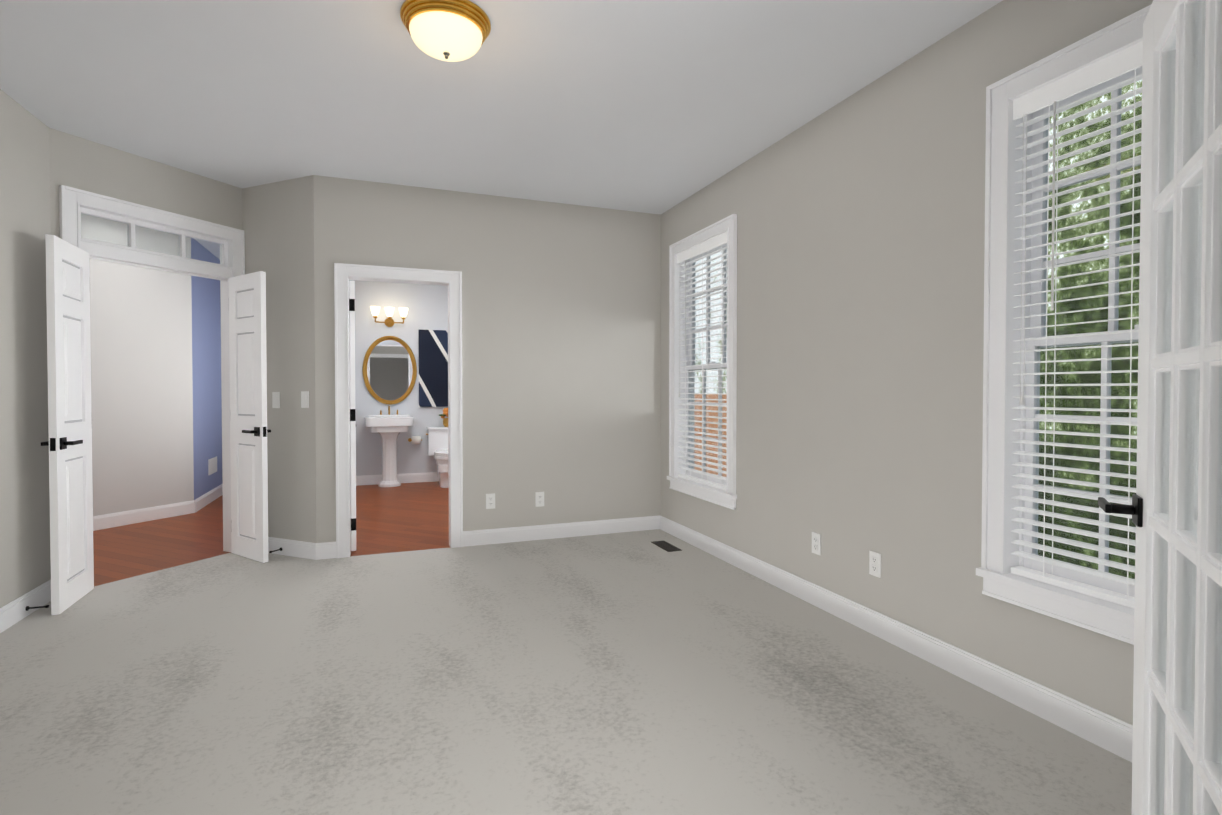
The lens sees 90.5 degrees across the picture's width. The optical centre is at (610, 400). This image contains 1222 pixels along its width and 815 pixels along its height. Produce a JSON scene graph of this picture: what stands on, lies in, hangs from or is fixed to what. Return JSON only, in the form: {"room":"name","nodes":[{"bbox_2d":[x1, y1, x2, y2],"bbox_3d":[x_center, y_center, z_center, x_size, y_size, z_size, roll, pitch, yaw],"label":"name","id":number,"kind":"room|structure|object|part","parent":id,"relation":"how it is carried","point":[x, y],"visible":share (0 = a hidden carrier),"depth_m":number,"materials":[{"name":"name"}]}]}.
{"room":"empty bedroom","nodes":[
{"label":"empty bedroom","id":0,"kind":"room"},
{"bbox_2d":[0,89,50,607],"bbox_3d":[-2.562,-0.182,1.538,0.120,2.740,4.340,0,1,-21],"label":"wall","id":1,"kind":"structure","parent":0,"point":[25,560],"depth_m":3.25,"materials":[{"name":"beige paint"}]},
{"bbox_2d":[0,472,1132,761],"bbox_3d":[-2.227,1.072,4.684,5.409,0.125,9.700,0,1,-21],"label":"baseboard","id":2,"kind":"structure","parent":1,"relation":"attached to","point":[1112,734],"depth_m":3.29,"materials":[{"name":"white paint"}]},
{"bbox_2d":[26,605,48,610],"bbox_3d":[-3.079,1.109,3.257,0.092,0.026,0.026,0,1,-21],"label":"door stop","id":3,"kind":"object","parent":2,"relation":"attached to","point":[28,607],"visible":1,"depth_m":3.25,"materials":[{"name":"black metal"}]},
{"bbox_2d":[81,214,193,515],"bbox_3d":[-4.627,-0.242,5.081,0.120,2.740,2.080,0,1,24],"label":"wall","id":4,"kind":"structure","parent":0,"point":[141,380],"depth_m":5.58,"materials":[{"name":"paint"}]},
{"bbox_2d":[49,128,242,237],"bbox_3d":[-3.063,-0.226,4.127,0.120,2.740,1.332,0,1,24],"label":"wall","id":5,"kind":"structure","parent":0,"point":[87,165],"depth_m":3.92,"materials":[{"name":"beige paint"}]},
{"bbox_2d":[41,234,93,614],"bbox_3d":[-3.070,0.129,3.450,0.139,2.030,0.476,0,1,-23],"label":"door leaf","id":6,"kind":"structure","parent":5,"relation":"in","point":[69,443],"depth_m":3.38,"materials":[{"name":"white paint"}]},
{"bbox_2d":[59,185,244,551],"bbox_3d":[-3.058,-0.066,4.109,0.152,2.420,1.116,0,1,24],"label":"door frame","id":7,"kind":"structure","parent":5,"relation":"attached to","point":[75,204],"depth_m":4.15,"materials":[{"name":"white paint"}]},
{"bbox_3d":[-3.062,-1.078,4.094,0.636,0.175,0.636,0,1,-21],"label":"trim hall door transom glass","id":8,"kind":"part","parent":7,"relation":"part of","materials":[{"name":"glass"}]},
{"bbox_2d":[229,271,270,562],"bbox_3d":[-2.612,0.113,4.361,0.476,2.030,0.139,1,1,34],"label":"door leaf","id":9,"kind":"structure","parent":5,"relation":"in","point":[249,430],"depth_m":4.32,"materials":[{"name":"white paint"}]},
{"bbox_2d":[191,238,221,499],"bbox_3d":[-4.742,-0.281,7.400,0.120,2.740,3.030,0,1,-21],"label":"wall","id":10,"kind":"structure","parent":0,"point":[206,371],"depth_m":6.47,"materials":[{"name":"paint"}]},
{"bbox_2d":[208,456,216,474],"bbox_3d":[-4.400,0.716,6.702,0.009,0.170,0.350,0,1,-21],"label":"wall outlet","id":11,"kind":"object","parent":10,"relation":"in","point":[212,465],"visible":1,"depth_m":6.67,"materials":[{"name":"white plastic"}]},
{"bbox_2d":[93,481,449,585],"bbox_3d":[-2.433,1.201,3.751,6.780,0.100,11.700,0,1,-21],"label":"floor","id":12,"kind":"structure","parent":0,"point":[403,517],"depth_m":5.15,"materials":[{"name":"brown wood"}]},
{"bbox_2d":[364,406,413,486],"bbox_3d":[-2.802,0.574,7.672,0.580,1.020,0.470,0,1,-21],"label":"pedestal sink","id":13,"kind":"object","parent":12,"relation":"on","point":[388,427],"visible":1,"depth_m":7.64,"materials":[{"name":"white ceramic"}]},
{"bbox_2d":[380,406,397,414],"bbox_3d":[-2.843,0.120,7.773,0.224,0.115,0.140,0,1,-21],"label":"faucet","id":14,"kind":"object","parent":13,"relation":"on","point":[388,406],"depth_m":7.82,"materials":[{"name":"gold metal"}]},
{"bbox_2d":[426,426,448,487],"bbox_3d":[-2.096,0.715,7.800,0.512,0.735,0.732,0,1,-21],"label":"toilet","id":15,"kind":"object","parent":12,"relation":"on","point":[437,442],"visible":0.54,"depth_m":7.87,"materials":[{"name":"white ceramic"}]},
{"bbox_2d":[439,408,447,426],"bbox_3d":[-2.171,0.214,8.028,0.221,0.254,0.142,0,1,-21],"label":"flower vase","id":16,"kind":"object","parent":15,"relation":"on","point":[443,415],"visible":0.54,"depth_m":7.98,"materials":[{"name":"gold metal"}]},
{"bbox_2d":[0,529,1131,814],"bbox_3d":[-0.763,1.174,2.724,4.070,0.028,4.992,0,1,-21],"label":"floor carpet","id":17,"kind":"object","parent":12,"relation":"on","point":[628,673],"visible":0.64,"depth_m":2.35,"materials":[{"name":"grey carpet"}]},
{"bbox_2d":[651,541,681,551],"bbox_3d":[0.426,1.124,4.700,0.115,0.005,0.310,0,1,-21],"label":"air vent register","id":18,"kind":"object","parent":17,"relation":"on","point":[667,546],"visible":1,"depth_m":4.68,"materials":[{"name":"brown metal"}]},
{"bbox_2d":[242,175,316,542],"bbox_3d":[-2.477,-0.233,4.535,0.703,2.740,0.682,0,1,-21],"label":"wall","id":19,"kind":"structure","parent":0,"point":[278,222],"depth_m":4.41,"materials":[{"name":"beige paint"}]},
{"bbox_2d":[272,392,279,407],"bbox_3d":[-2.469,-0.007,4.465,0.072,0.118,0.009,0,1,23],"label":"light switch","id":20,"kind":"object","parent":19,"relation":"attached to","point":[275,399],"visible":1,"depth_m":4.46,"materials":[{"name":"white plastic"}]},
{"bbox_2d":[301,391,308,407],"bbox_3d":[-2.198,-0.010,4.350,0.072,0.118,0.009,0,1,23],"label":"light switch","id":21,"kind":"object","parent":19,"relation":"attached to","point":[304,399],"visible":1,"depth_m":4.34,"materials":[{"name":"white plastic"}]},
{"bbox_2d":[349,280,447,475],"bbox_3d":[-2.588,-0.292,8.065,1.960,2.740,0.120,0,1,-21],"label":"wall","id":22,"kind":"structure","parent":0,"point":[426,305],"depth_m":7.93,"materials":[{"name":"grey paint"}]},
{"bbox_2d":[370,306,407,326],"bbox_3d":[-2.847,-1.078,7.791,0.464,0.240,0.181,0,1,-21],"label":"light","id":23,"kind":"object","parent":22,"relation":"attached to","point":[389,320],"visible":1,"depth_m":7.75,"materials":[{"name":"white glass"}]},
{"bbox_2d":[363,336,416,404],"bbox_3d":[-2.868,-0.399,7.871,0.664,0.894,0.038,0,1,-21],"label":"oval mirror","id":24,"kind":"object","parent":22,"relation":"attached to","point":[389,370],"visible":1,"depth_m":7.87,"materials":[{"name":"gold metal"}]},
{"bbox_2d":[408,436,421,443],"bbox_3d":[-2.569,0.515,7.954,0.174,0.110,0.124,0,1,-21],"label":"toilet paper holder","id":25,"kind":"object","parent":22,"relation":"attached to","point":[416,439],"visible":0.98,"depth_m":7.92,"materials":[{"name":"white paper"}]},
{"bbox_2d":[418,329,447,406],"bbox_3d":[-2.186,-0.433,8.133,0.750,1.020,0.034,0,1,-21],"label":"picture","id":26,"kind":"object","parent":22,"relation":"attached to","point":[433,368],"visible":0.48,"depth_m":8.05,"materials":[{"name":"fabric"}]},
{"bbox_2d":[314,175,660,542],"bbox_3d":[-0.783,-0.239,4.880,2.875,2.740,0.120,0,1,-21],"label":"wall","id":27,"kind":"structure","parent":0,"point":[561,356],"depth_m":4.87,"materials":[{"name":"beige paint"}]},
{"bbox_2d":[349,281,355,550],"bbox_3d":[-2.090,0.110,4.836,0.139,2.020,0.715,-1,1,-28],"label":"door leaf","id":28,"kind":"structure","parent":27,"relation":"in","point":[352,406],"depth_m":4.53,"materials":[{"name":"white paint"}]},
{"bbox_2d":[334,263,462,558],"bbox_3d":[-1.584,0.074,4.566,0.890,2.125,0.152,0,1,-21],"label":"door frame","id":29,"kind":"structure","parent":27,"relation":"attached to","point":[344,274],"depth_m":4.47,"materials":[{"name":"white paint"}]},
{"bbox_2d":[486,493,494,508],"bbox_3d":[-0.946,0.788,4.766,0.072,0.118,0.009,0,1,-21],"label":"electrical outlet","id":30,"kind":"object","parent":27,"relation":"attached to","point":[490,501],"visible":1,"depth_m":4.76,"materials":[{"name":"white plastic"}]},
{"bbox_2d":[535,492,543,506],"bbox_3d":[-0.575,0.796,4.907,0.072,0.118,0.009,0,1,-21],"label":"electrical outlet","id":31,"kind":"object","parent":27,"relation":"attached to","point":[539,499],"visible":1,"depth_m":4.90,"materials":[{"name":"white plastic"}]},
{"bbox_2d":[0,0,1002,258],"bbox_3d":[-2.433,-1.639,3.703,6.780,0.100,11.700,0,1,-21],"label":"ceiling","id":32,"kind":"structure","parent":0,"point":[652,106],"depth_m":3.02,"materials":[{"name":"paint"}]},
{"bbox_2d":[400,0,490,61],"bbox_3d":[-0.679,-1.489,2.501,0.360,0.158,0.360,0,1,-21],"label":"ceiling light","id":33,"kind":"object","parent":32,"relation":"attached to","point":[452,30],"visible":1,"depth_m":2.41,"materials":[{"name":"white glass"}]},
{"bbox_2d":[660,0,1152,724],"bbox_3d":[1.305,-0.210,3.214,0.160,2.740,4.720,0,1,-21],"label":"wall","id":34,"kind":"structure","parent":0,"point":[860,322],"depth_m":2.92,"materials":[{"name":"beige paint"}]},
{"bbox_2d":[667,476,736,509],"bbox_3d":[0.750,0.682,4.651,0.225,0.117,1.007,0,1,-21],"label":"window sill","id":35,"kind":"structure","parent":34,"relation":"attached to","point":[718,496],"depth_m":4.53,"materials":[{"name":"white paint"}]},
{"bbox_2d":[669,214,736,494],"bbox_3d":[0.749,-0.309,4.635,0.192,1.950,0.983,0,1,-21],"label":"window","id":36,"kind":"structure","parent":34,"relation":"in","point":[728,224],"depth_m":4.75,"materials":[{"name":"white paint"}]},
{"bbox_2d":[677,232,726,489],"bbox_3d":[0.709,-0.281,4.620,0.073,1.826,0.795,0,1,-21],"label":"window blind","id":37,"kind":"object","parent":36,"relation":"attached to","point":[710,244],"visible":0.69,"depth_m":4.62,"materials":[{"name":"white plastic"}]},
{"bbox_3d":[0.577,-0.579,4.884,0.018,1.100,0.121,0,1,-21],"label":"cord","id":38,"kind":"part","parent":37,"relation":"part of","materials":[{"name":"white plastic"}]},
{"bbox_3d":[0.782,-0.280,4.648,0.085,1.830,0.803,0,1,-21],"label":"sash frame","id":39,"kind":"part","parent":36,"relation":"part of","materials":[{"name":"white paint"}]},
{"bbox_3d":[0.789,-0.290,4.650,0.039,1.710,0.719,0,1,-21],"label":"glass","id":40,"kind":"part","parent":36,"relation":"part of","materials":[{"name":"clear glass"}]},
{"bbox_2d":[812,532,820,555],"bbox_3d":[1.150,0.800,3.400,0.009,0.118,0.072,0,1,-21],"label":"electrical outlet","id":41,"kind":"object","parent":34,"relation":"attached to","point":[816,543],"visible":1,"depth_m":3.39,"materials":[{"name":"white plastic"}]},
{"bbox_2d":[869,550,880,577],"bbox_3d":[1.304,0.806,2.995,0.009,0.118,0.072,0,1,-21],"label":"electrical outlet","id":42,"kind":"object","parent":34,"relation":"attached to","point":[874,563],"visible":1,"depth_m":2.99,"materials":[{"name":"white plastic"}]},
{"bbox_2d":[976,567,1134,644],"bbox_3d":[1.754,0.726,2.017,0.225,0.117,1.004,0,1,-21],"label":"window sill","id":43,"kind":"structure","parent":34,"relation":"attached to","point":[1104,617],"depth_m":2.15,"materials":[{"name":"white paint"}]},
{"bbox_2d":[981,5,1150,596],"bbox_3d":[1.753,-0.265,2.000,0.192,1.950,0.980,0,1,-21],"label":"window","id":44,"kind":"structure","parent":34,"relation":"in","point":[1001,312],"depth_m":2.35,"materials":[{"name":"white paint"}]},
{"bbox_2d":[1011,41,1142,608],"bbox_3d":[1.712,-0.237,1.985,0.073,1.826,0.792,0,1,-21],"label":"window blind","id":45,"kind":"object","parent":44,"relation":"attached to","point":[1124,61],"visible":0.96,"depth_m":2.15,"materials":[{"name":"white plastic"}]},
{"bbox_3d":[1.581,-0.534,2.248,0.018,1.100,0.121,0,1,-21],"label":"cord","id":46,"kind":"part","parent":45,"relation":"part of","materials":[{"name":"white plastic"}]},
{"bbox_3d":[1.786,-0.235,2.013,0.085,1.830,0.800,0,1,-21],"label":"sash frame","id":47,"kind":"part","parent":44,"relation":"part of","materials":[{"name":"white paint"}]},
{"bbox_3d":[1.793,-0.245,2.016,0.039,1.710,0.716,0,1,-21],"label":"glass","id":48,"kind":"part","parent":44,"relation":"part of","materials":[{"name":"clear glass"}]},
{"bbox_3d":[0.190,0.133,0.347,1.700,2.150,0.152,0,1,-21],"label":"door frame","id":49,"kind":"structure","parent":0,"visible":0},
{"bbox_2d":[1098,0,1221,814],"bbox_3d":[1.028,0.169,1.076,0.158,2.030,0.820,1,1,32],"label":"door leaf","id":50,"kind":"structure","parent":49,"relation":"attached to","point":[1174,509],"depth_m":1.12,"materials":[{"name":"white painted wood"},{"name":"frosted glass"},{"name":"black metal"}]},
{"label":"glass","id":51,"kind":"part","parent":50,"relation":"part of","materials":[{"name":"glass"}]},
{"label":"outside","id":52,"kind":"structure","parent":0,"visible":0},
{"bbox_2d":[1038,79,1141,578],"bbox_3d":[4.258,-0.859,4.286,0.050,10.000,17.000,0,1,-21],"label":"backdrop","id":53,"kind":"structure","parent":52,"point":[1071,390],"depth_m":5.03,"materials":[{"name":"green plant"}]}
]}

